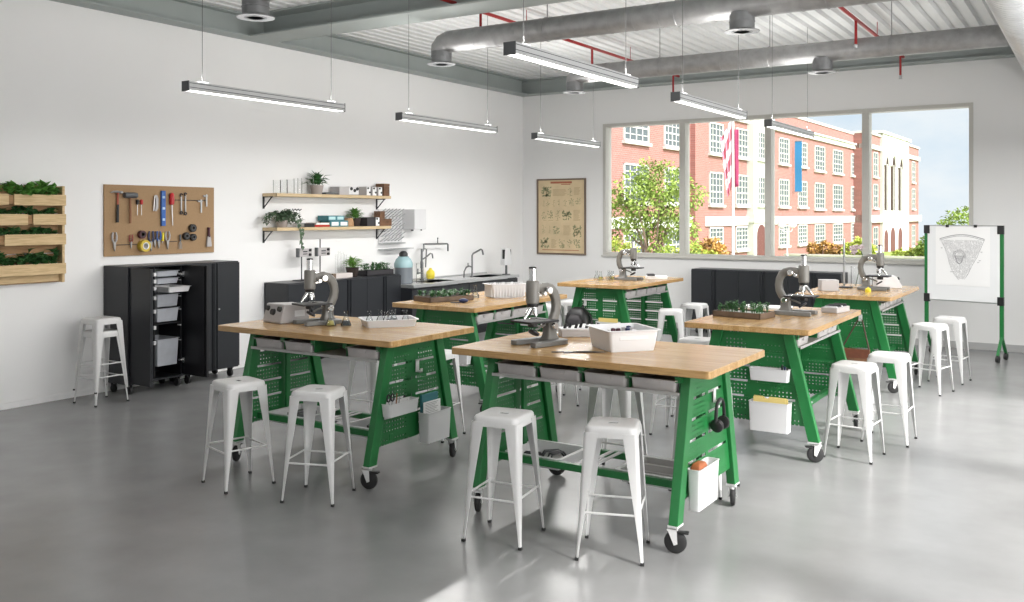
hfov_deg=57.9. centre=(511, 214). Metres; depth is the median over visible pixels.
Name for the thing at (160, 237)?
pliers
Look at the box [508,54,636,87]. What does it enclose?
diffuser
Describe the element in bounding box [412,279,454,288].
basin
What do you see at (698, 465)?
pouch
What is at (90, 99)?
wall
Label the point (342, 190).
supplies
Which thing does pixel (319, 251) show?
stand
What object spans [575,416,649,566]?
metal stool
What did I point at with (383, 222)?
wooden box
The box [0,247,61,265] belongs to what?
plants
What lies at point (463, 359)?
bin
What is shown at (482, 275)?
basin
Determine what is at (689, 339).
metal stool
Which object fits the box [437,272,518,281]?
countertop
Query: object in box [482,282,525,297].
tube rack
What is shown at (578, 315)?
backpack
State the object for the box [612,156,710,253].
leafy tree
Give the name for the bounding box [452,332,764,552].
work table
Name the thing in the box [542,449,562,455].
clip
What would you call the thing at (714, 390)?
hook
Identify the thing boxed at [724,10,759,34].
diffuser
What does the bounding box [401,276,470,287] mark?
countertop
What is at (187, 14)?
beam
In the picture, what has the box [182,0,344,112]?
pendant light
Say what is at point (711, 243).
bush
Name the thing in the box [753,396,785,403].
folder
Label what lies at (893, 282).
supplies
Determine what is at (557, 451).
clip
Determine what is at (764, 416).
bin
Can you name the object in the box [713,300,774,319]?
seedling tray
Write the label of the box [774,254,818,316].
microscope
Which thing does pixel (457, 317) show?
tray
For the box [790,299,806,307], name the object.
mirror
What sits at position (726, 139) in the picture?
flag
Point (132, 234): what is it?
pliers
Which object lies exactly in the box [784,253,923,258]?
wall
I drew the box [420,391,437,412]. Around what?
folder
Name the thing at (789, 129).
diffuser
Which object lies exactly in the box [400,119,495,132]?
diffuser
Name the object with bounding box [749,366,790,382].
tray
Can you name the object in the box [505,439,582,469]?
bin
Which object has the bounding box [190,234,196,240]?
tape roll
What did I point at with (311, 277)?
microscope
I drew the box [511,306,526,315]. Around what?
tray
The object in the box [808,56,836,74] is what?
diffuser
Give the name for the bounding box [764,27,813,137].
pendant light
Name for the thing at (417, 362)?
hook
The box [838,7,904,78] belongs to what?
pipe
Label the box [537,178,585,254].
framed poster
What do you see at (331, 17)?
beam
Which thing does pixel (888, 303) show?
tray
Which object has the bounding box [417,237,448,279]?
faucet
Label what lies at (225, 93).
diffuser
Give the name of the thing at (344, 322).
flask
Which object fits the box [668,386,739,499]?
metal stool
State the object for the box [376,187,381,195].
control box
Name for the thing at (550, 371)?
tray
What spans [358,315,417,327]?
tray
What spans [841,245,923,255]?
lawn
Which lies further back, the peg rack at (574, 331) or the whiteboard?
the whiteboard
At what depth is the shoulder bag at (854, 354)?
10.24 m
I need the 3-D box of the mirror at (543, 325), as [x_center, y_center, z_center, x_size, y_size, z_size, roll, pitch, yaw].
[0.172,0.787,6.334,0.082,0.084,0.159,0,0,32]
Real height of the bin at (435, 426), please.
0.228 m
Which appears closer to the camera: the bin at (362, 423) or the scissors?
the scissors
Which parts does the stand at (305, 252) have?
clamp plate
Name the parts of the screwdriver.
handle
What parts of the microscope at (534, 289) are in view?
focus knob, arm, focus knob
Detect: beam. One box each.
[50,0,526,94]
[249,0,573,41]
[516,45,1015,96]
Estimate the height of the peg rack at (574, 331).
0.099 m
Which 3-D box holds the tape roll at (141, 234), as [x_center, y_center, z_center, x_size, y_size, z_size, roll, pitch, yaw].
[-4.225,0.225,10.561,0.047,0.092,0.092,0,0,32]
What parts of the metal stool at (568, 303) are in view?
leg, seat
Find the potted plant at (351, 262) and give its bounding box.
[341,256,363,276]
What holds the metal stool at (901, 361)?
on the floor
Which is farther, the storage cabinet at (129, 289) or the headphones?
the storage cabinet at (129, 289)
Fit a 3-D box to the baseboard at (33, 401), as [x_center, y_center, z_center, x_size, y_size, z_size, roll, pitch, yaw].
[-4.891,1.925,9.604,0.012,0.060,19.000,0,0,32]
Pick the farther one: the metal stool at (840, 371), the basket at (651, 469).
the metal stool at (840, 371)
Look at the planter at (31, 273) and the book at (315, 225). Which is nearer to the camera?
the planter at (31, 273)
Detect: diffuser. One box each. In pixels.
[187,90,342,111]
[236,0,274,21]
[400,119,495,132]
[427,50,455,66]
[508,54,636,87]
[537,138,596,146]
[563,81,585,93]
[674,100,745,118]
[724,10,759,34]
[769,126,812,137]
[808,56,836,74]
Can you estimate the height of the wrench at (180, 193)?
0.256 m
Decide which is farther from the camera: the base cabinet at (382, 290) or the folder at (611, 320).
the base cabinet at (382, 290)
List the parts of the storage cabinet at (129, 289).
door, door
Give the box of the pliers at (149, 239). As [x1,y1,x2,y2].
[148,231,153,250]
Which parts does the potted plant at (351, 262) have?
pot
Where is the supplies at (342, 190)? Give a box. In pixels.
[330,187,358,194]
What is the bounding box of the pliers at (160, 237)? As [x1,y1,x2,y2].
[157,231,161,247]
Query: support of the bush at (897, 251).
on the lawn
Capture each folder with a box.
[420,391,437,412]
[598,318,617,322]
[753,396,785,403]
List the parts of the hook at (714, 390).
plate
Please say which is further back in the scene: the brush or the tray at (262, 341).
the brush
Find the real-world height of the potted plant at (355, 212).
0.282 m
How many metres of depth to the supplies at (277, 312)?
7.60 m
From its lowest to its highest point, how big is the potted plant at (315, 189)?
0.358 m
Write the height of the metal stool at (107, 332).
0.752 m
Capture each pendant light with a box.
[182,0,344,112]
[395,16,497,132]
[503,0,638,88]
[531,129,600,147]
[671,0,746,119]
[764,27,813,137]
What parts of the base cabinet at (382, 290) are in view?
door, door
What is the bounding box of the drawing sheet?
[936,227,989,286]
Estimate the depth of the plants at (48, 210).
9.50 m
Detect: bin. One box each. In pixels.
[269,404,338,426]
[349,416,418,437]
[418,406,450,443]
[459,355,470,364]
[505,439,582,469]
[595,321,620,323]
[615,455,691,489]
[688,457,719,511]
[748,398,791,433]
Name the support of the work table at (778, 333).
on the floor
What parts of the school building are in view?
pane, pane, pane, pane, pane, pane, pane, pane, pane, pane, pane, pane, entrance door, pane, pane, pane, pane, pane, cornice, pane, pane, pane, pane, pane, pane, pane, pane, pane, pane, pane, pane, pane, pane, arch trim, arch trim, arch trim, pane, pane, pane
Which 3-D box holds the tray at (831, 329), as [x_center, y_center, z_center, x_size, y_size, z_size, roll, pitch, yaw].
[2.740,1.023,8.483,0.438,0.072,0.326,0,0,32]
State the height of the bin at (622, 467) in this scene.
0.080 m
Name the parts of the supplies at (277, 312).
knob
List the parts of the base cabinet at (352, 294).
door, door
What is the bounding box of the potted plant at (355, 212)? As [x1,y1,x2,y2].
[346,207,363,225]
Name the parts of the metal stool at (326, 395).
leg, leg, seat, leg, leg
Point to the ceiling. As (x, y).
(908, 16)
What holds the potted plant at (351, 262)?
on the base cabinet at (352, 294)
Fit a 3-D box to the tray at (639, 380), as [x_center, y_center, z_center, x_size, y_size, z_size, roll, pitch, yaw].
[0.959,1.023,5.751,0.326,0.072,0.438,0,0,32]
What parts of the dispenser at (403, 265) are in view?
lid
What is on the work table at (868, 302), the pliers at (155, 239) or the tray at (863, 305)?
the tray at (863, 305)
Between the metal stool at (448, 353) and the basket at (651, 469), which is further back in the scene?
the metal stool at (448, 353)
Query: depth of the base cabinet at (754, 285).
14.71 m
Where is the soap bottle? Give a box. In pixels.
[426,268,434,279]
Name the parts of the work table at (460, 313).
leg, panel, rail, leg, leg, panel, post, leg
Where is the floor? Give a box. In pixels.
[0,322,1023,601]
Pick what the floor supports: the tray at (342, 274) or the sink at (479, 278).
the sink at (479, 278)
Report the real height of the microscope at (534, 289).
0.535 m
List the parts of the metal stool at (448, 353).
leg, seat, leg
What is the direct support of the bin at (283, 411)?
attached to the work table at (394, 344)
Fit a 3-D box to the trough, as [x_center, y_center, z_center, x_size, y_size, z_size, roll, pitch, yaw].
[-2.016,0.789,13.715,0.249,0.200,0.627,0,0,32]
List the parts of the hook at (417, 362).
plate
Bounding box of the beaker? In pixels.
[849,244,864,287]
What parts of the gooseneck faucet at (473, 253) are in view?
spout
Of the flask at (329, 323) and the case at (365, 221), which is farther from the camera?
the case at (365, 221)
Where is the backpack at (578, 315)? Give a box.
[565,305,592,326]
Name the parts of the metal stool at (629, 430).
leg, leg, seat, leg, leg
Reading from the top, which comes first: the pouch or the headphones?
the headphones
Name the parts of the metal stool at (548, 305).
seat, leg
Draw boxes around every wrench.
[180,193,182,214]
[184,192,186,214]
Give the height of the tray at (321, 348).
0.142 m
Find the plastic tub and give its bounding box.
[586,323,660,351]
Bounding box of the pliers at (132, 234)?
[129,234,132,247]
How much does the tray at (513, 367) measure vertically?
0.072 m
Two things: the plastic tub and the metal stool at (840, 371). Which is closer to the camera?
the plastic tub
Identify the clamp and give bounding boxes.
[153,195,158,210]
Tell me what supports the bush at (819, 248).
on the lawn
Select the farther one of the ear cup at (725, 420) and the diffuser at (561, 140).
the diffuser at (561, 140)
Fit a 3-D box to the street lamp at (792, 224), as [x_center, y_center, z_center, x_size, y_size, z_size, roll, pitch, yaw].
[17.839,2.020,59.979,1.229,3.390,0.522,0,0,5]
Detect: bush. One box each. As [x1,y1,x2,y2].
[612,235,640,251]
[657,242,720,253]
[694,236,731,254]
[805,239,841,254]
[841,235,877,254]
[890,246,922,255]
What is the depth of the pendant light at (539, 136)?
13.43 m
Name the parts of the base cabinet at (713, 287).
door, door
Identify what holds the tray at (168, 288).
in the storage cabinet at (129, 289)
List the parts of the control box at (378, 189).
plate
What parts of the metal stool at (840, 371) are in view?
leg, leg, seat, leg, leg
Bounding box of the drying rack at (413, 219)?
[378,208,425,249]
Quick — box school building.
[612,117,921,255]
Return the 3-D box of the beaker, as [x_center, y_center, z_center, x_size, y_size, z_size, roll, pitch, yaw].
[4.213,0.623,11.324,0.155,0.530,0.139,0,0,-27]
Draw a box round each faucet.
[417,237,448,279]
[463,249,483,277]
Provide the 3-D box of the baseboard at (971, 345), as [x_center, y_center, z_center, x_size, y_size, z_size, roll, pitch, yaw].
[5.568,1.905,14.199,12.720,0.100,0.012,0,0,32]
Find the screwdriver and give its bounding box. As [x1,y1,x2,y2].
[169,193,174,224]
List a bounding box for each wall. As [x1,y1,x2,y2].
[0,0,522,403]
[523,57,1023,344]
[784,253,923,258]
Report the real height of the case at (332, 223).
0.085 m
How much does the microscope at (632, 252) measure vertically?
0.535 m
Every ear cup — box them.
[710,419,723,432]
[718,415,729,428]
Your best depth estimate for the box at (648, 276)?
12.72 m
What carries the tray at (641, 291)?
on the work table at (599, 289)
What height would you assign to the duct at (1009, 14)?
0.514 m
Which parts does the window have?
sill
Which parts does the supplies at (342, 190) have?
plate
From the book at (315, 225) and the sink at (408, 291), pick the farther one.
the sink at (408, 291)
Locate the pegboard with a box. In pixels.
[103,184,213,256]
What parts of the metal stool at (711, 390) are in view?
leg, leg, leg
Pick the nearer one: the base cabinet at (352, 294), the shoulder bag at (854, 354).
the shoulder bag at (854, 354)
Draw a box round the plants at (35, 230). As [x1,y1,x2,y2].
[0,226,58,235]
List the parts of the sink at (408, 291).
door, door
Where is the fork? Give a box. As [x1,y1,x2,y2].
[179,235,181,248]
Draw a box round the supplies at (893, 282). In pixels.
[873,275,901,288]
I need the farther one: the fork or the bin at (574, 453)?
the fork
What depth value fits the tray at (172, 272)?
10.43 m
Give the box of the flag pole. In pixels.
[731,121,734,254]
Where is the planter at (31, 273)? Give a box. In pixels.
[0,185,65,285]
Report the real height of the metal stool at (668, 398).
0.752 m
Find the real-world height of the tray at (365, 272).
0.075 m
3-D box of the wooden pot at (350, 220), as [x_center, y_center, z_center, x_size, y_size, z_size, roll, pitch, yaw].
[-2.350,0.107,13.297,0.156,0.120,0.156,0,0,32]
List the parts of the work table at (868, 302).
leg, panel, post, panel, leg, rail, leg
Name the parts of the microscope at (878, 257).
arm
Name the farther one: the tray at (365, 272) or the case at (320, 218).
the tray at (365, 272)
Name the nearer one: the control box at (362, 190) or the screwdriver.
the screwdriver
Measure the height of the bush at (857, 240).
2.527 m
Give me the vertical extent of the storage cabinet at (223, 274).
1.394 m
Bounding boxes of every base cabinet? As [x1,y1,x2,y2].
[264,280,329,362]
[327,277,366,357]
[357,274,400,316]
[691,267,742,332]
[738,269,787,305]
[788,271,847,306]
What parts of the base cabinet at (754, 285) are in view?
door, door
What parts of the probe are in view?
handle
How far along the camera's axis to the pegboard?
10.74 m
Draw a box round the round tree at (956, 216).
[909,206,968,256]
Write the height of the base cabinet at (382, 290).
1.066 m
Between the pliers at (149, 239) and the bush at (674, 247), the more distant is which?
the bush at (674, 247)
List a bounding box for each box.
[359,187,370,194]
[370,187,376,195]
[374,211,384,218]
[375,217,379,225]
[376,184,389,195]
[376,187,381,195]
[379,219,391,225]
[646,274,666,278]
[821,303,849,312]
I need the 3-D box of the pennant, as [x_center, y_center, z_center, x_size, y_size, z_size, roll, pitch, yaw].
[14.050,-3.545,57.877,0.269,3.600,0.063,0,0,28]
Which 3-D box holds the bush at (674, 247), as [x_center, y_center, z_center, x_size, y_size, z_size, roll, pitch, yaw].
[9.536,2.547,49.982,3.803,2.129,1.903,0,0,32]
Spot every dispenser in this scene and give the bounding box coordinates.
[394,251,412,283]
[500,248,511,274]
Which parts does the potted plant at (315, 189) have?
pot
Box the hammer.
[110,191,122,221]
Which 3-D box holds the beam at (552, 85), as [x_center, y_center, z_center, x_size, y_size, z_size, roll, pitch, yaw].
[4.864,-2.385,14.507,11.200,0.280,0.250,0,0,32]
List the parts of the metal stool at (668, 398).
leg, leg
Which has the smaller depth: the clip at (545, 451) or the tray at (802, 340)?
the clip at (545, 451)
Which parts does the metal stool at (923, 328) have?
leg, leg, seat, leg, leg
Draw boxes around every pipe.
[441,0,679,91]
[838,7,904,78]
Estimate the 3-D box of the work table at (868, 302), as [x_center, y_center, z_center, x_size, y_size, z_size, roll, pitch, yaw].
[4.116,1.421,10.998,1.171,1.067,1.843,0,0,32]
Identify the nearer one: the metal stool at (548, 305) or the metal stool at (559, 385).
the metal stool at (559, 385)
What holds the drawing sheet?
attached to the whiteboard
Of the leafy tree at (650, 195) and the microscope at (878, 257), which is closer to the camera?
the microscope at (878, 257)
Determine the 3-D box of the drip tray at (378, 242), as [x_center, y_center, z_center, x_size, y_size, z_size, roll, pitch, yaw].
[-1.853,0.438,14.285,0.100,0.025,0.540,0,0,32]
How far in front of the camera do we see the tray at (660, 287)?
12.79 m
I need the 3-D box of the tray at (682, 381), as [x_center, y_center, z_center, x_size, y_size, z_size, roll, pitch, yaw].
[0.551,1.004,6.026,1.354,0.142,0.471,0,0,32]
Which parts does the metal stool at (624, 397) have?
leg, leg, leg, leg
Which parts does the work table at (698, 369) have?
leg, panel, post, leg, rail, rail, leg, post, panel, leg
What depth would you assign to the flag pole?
57.93 m
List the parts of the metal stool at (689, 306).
leg, leg, seat, leg, leg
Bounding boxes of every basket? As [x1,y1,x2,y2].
[626,464,672,476]
[644,457,690,467]
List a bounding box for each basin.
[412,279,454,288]
[469,274,507,282]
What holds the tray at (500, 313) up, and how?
on the work table at (460, 313)
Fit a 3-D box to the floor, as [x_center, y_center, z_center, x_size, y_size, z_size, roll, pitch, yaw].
[-0.092,2.080,6.726,11.800,0.250,19.300,0,0,32]
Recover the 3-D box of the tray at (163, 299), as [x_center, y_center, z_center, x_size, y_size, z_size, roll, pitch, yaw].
[-4.028,0.963,10.523,0.398,0.140,0.316,0,0,32]
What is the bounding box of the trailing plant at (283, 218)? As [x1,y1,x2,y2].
[262,209,304,249]
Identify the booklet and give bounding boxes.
[423,398,439,413]
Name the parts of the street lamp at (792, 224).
globe, globe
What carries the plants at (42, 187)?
in the planter at (31, 273)
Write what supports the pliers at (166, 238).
hanging from the pegboard
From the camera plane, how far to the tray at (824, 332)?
8.05 m
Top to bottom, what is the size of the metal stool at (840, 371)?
0.752 m
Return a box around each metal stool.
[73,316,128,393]
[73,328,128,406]
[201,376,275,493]
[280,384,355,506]
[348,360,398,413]
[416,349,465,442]
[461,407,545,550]
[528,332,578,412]
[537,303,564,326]
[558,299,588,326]
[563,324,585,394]
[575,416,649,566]
[587,387,646,483]
[649,394,675,434]
[657,308,684,340]
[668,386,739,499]
[671,336,710,416]
[677,302,710,341]
[824,360,885,464]
[860,351,916,447]
[909,322,954,395]
[927,316,971,384]
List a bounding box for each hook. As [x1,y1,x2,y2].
[416,360,422,372]
[713,388,721,402]
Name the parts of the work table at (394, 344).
leg, panel, post, leg, rail, rail, leg, post, panel, leg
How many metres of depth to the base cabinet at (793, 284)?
14.28 m
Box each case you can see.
[318,216,343,220]
[320,221,347,226]
[360,217,374,225]
[818,279,838,290]
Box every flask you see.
[325,311,335,326]
[341,311,350,325]
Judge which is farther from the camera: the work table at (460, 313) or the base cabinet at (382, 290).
the base cabinet at (382, 290)
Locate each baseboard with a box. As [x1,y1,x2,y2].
[0,355,302,409]
[523,315,1023,352]
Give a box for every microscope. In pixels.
[292,258,341,326]
[510,267,567,347]
[614,241,643,280]
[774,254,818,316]
[857,245,891,290]
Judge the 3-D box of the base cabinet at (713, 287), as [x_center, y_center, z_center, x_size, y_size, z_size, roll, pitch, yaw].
[3.422,1.424,15.289,0.798,1.062,0.451,0,0,32]
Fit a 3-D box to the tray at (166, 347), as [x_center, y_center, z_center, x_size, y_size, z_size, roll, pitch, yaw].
[-4.028,1.545,10.523,0.398,0.300,0.316,0,0,32]
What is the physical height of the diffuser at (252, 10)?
0.184 m
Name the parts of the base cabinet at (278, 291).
door, door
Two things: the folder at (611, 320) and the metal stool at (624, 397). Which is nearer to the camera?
the metal stool at (624, 397)
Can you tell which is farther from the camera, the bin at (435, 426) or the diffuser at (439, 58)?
the diffuser at (439, 58)
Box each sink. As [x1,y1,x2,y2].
[401,276,470,336]
[437,272,518,332]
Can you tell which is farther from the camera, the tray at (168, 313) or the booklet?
the tray at (168, 313)
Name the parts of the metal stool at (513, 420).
leg, leg, seat, leg, leg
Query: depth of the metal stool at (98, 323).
9.56 m
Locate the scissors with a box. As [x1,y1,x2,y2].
[386,393,394,404]
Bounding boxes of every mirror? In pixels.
[306,306,323,316]
[528,323,545,335]
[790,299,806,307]
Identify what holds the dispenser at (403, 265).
on the sink at (408, 291)
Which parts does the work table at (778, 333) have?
leg, panel, rail, panel, leg, rail, leg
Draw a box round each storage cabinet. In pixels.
[104,263,208,394]
[164,260,238,383]
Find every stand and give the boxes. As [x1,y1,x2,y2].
[292,246,311,280]
[315,239,329,271]
[839,238,852,287]
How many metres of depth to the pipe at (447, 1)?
12.61 m
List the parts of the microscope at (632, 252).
arm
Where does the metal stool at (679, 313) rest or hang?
on the floor
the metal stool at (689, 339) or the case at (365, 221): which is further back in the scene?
the case at (365, 221)
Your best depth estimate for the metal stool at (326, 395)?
6.29 m
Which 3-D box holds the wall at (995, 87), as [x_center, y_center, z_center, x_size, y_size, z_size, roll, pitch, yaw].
[5.011,-0.420,14.739,11.200,4.750,0.300,0,0,32]
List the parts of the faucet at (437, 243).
pot spout, swing spout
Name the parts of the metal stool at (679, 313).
leg, seat, leg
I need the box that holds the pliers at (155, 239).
[152,231,156,247]
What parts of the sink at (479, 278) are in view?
door, door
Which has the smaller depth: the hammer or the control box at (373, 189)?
the hammer
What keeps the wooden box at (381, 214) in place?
on the wooden box at (383, 222)
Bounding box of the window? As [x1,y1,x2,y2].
[601,102,972,264]
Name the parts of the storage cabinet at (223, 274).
door, door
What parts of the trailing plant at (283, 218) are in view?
pot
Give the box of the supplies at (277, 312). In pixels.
[263,302,308,323]
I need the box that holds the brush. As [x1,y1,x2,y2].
[206,227,211,246]
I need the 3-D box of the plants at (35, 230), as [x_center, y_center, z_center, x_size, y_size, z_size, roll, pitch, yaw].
[-5.028,0.154,9.207,0.183,0.135,1.123,0,0,32]
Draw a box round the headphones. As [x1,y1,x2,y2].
[710,397,729,432]
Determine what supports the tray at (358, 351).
on the work table at (394, 344)
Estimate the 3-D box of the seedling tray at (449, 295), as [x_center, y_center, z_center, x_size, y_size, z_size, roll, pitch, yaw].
[-0.713,0.823,9.603,0.571,0.130,0.352,0,0,-38]
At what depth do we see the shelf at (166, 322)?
10.53 m
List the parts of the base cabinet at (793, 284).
door, door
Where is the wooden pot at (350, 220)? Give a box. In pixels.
[344,218,353,225]
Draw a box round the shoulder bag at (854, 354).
[843,319,869,361]
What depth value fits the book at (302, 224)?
12.53 m
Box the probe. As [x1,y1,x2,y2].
[450,298,467,302]
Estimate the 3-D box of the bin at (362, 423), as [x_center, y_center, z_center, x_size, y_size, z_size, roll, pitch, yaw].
[-1.007,1.644,7.128,0.444,0.080,0.414,0,0,32]
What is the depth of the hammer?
10.29 m
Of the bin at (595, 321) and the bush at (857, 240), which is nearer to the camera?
the bin at (595, 321)
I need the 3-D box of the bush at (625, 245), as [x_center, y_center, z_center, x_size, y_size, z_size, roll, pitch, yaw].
[5.102,2.311,50.178,4.715,2.560,2.086,0,0,32]
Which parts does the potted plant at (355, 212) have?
pot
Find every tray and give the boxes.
[155,269,178,276]
[155,276,178,283]
[155,284,189,292]
[155,292,179,306]
[155,306,177,321]
[155,335,179,366]
[251,334,408,362]
[255,336,283,348]
[283,338,313,351]
[331,272,352,278]
[345,345,379,359]
[358,269,393,275]
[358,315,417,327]
[378,242,405,243]
[381,396,418,417]
[414,288,473,302]
[452,302,545,323]
[475,312,494,321]
[492,358,697,395]
[494,309,510,318]
[495,360,537,376]
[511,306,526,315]
[532,304,544,312]
[538,364,581,381]
[582,368,628,386]
[603,284,667,298]
[625,290,636,296]
[629,373,678,391]
[636,288,645,295]
[646,287,656,293]
[656,285,666,291]
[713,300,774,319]
[745,330,839,348]
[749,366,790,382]
[796,335,807,345]
[817,329,827,336]
[827,325,836,332]
[840,300,903,311]
[879,301,886,309]
[885,301,891,307]
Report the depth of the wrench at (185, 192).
11.07 m
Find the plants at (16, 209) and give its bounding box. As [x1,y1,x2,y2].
[0,205,34,213]
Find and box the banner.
[795,140,802,191]
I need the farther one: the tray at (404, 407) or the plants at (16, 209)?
the plants at (16, 209)
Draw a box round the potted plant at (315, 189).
[303,171,329,193]
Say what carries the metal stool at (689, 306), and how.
on the floor
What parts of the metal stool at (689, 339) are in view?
seat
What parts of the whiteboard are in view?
post, edge rail, post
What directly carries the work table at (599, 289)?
on the floor
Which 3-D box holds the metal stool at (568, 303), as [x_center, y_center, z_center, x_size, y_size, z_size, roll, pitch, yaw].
[0.873,1.579,12.988,0.391,0.752,0.391,0,0,32]
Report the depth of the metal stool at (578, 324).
10.05 m
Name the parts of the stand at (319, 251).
rod, clamp plate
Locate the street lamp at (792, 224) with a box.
[777,220,796,255]
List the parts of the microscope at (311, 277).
focus knob, arm, focus knob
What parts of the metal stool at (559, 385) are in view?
leg, leg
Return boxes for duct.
[431,0,895,52]
[566,1,1008,82]
[985,0,1023,70]
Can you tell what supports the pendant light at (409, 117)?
hanging from the ceiling
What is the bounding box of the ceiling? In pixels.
[192,0,997,79]
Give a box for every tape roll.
[137,230,146,238]
[137,240,150,251]
[182,232,189,239]
[188,224,196,231]
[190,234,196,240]
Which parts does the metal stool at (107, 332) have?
leg, leg, seat, leg, leg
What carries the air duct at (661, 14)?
hanging from the ceiling
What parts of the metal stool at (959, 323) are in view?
leg, leg, seat, leg, leg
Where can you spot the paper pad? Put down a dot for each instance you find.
(771, 307)
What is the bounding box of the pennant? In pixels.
[734,129,738,186]
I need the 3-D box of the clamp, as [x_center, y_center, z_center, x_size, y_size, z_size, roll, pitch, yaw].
[-4.132,-0.135,10.723,0.022,0.189,0.066,0,0,32]
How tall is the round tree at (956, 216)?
4.795 m
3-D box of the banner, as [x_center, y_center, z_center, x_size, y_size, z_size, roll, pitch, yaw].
[31.335,-5.295,101.315,1.000,5.680,0.128,0,0,34]
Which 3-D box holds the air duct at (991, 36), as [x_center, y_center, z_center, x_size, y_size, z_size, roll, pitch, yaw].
[3.186,-2.210,11.776,5.676,0.690,0.269,0,0,32]
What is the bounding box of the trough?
[358,261,393,275]
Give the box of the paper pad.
[746,304,792,309]
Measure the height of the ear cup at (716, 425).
0.085 m
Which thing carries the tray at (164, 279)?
in the storage cabinet at (129, 289)
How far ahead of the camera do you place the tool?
5.94 m
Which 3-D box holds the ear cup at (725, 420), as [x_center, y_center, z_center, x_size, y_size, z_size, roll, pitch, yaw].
[1.343,1.319,5.881,0.088,0.085,0.054,0,0,32]
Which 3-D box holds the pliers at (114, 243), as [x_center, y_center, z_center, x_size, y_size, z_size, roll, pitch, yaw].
[-4.418,0.299,10.278,0.041,0.212,0.078,0,0,32]
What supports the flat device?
on the wall shelf at (264, 195)
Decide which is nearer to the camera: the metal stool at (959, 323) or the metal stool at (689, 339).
the metal stool at (689, 339)
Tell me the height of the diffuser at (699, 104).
0.018 m
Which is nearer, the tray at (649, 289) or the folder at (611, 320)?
the folder at (611, 320)
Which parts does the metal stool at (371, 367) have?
leg, leg, leg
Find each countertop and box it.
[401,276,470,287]
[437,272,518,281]
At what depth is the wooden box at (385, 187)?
13.91 m
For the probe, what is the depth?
9.31 m
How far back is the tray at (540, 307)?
10.12 m
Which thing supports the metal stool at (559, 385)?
on the floor
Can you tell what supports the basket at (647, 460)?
in the bin at (622, 467)
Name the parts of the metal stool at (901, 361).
leg, leg, seat, leg, leg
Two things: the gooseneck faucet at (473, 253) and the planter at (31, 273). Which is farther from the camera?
the gooseneck faucet at (473, 253)
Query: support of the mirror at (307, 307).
on the microscope at (311, 277)
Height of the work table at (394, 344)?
1.067 m
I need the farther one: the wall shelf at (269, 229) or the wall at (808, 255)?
the wall at (808, 255)
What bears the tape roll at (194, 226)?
hanging from the pegboard
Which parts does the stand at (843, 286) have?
rod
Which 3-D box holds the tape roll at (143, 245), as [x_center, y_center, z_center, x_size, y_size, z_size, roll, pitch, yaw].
[-4.204,0.355,10.571,0.072,0.136,0.136,0,0,32]
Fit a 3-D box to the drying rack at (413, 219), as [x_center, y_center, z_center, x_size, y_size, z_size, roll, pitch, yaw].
[-1.701,0.217,14.372,0.262,0.632,0.850,0,0,32]
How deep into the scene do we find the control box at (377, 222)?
13.72 m
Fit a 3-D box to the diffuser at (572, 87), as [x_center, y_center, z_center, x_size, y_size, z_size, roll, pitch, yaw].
[0.897,-1.835,13.233,0.336,0.184,0.336,0,0,32]
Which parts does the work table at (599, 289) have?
leg, panel, leg, post, panel, leg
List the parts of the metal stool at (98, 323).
leg, leg, seat, leg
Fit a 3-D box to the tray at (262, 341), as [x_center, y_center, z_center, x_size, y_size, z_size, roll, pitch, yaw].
[-1.833,1.023,7.527,0.326,0.072,0.438,0,0,32]
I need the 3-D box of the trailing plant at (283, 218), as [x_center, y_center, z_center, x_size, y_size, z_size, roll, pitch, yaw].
[-3.015,0.198,12.248,0.227,0.571,0.725,0,0,44]
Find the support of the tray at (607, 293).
on the work table at (599, 289)
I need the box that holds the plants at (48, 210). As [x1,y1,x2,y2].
[19,206,59,214]
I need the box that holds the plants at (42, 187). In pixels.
[0,179,61,195]
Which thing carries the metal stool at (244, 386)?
on the floor
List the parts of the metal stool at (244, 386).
leg, leg, seat, leg, leg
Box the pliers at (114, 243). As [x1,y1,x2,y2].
[111,232,117,250]
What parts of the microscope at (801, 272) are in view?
arm, focus knob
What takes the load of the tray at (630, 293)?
on the work table at (599, 289)
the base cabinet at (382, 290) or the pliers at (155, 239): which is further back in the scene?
the base cabinet at (382, 290)
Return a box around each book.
[294,223,314,226]
[315,225,329,226]
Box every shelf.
[155,321,180,324]
[262,193,390,209]
[262,226,390,242]
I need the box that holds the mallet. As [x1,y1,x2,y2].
[123,192,137,222]
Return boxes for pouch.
[691,460,706,470]
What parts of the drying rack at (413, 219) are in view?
panel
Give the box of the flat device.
[322,192,338,194]
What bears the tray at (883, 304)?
on the work table at (868, 302)
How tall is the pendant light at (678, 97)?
1.480 m
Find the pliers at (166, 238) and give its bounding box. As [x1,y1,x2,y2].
[165,231,170,248]
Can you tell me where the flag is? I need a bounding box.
[720,121,731,197]
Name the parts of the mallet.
handle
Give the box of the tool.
[573,351,601,352]
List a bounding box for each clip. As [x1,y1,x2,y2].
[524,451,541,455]
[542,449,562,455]
[547,450,566,457]
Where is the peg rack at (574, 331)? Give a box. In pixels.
[558,323,598,336]
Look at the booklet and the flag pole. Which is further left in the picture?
the booklet
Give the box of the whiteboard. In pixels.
[924,225,1008,362]
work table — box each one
[218,314,473,488]
[392,291,566,411]
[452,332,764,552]
[557,275,682,342]
[684,306,860,461]
[795,283,918,392]

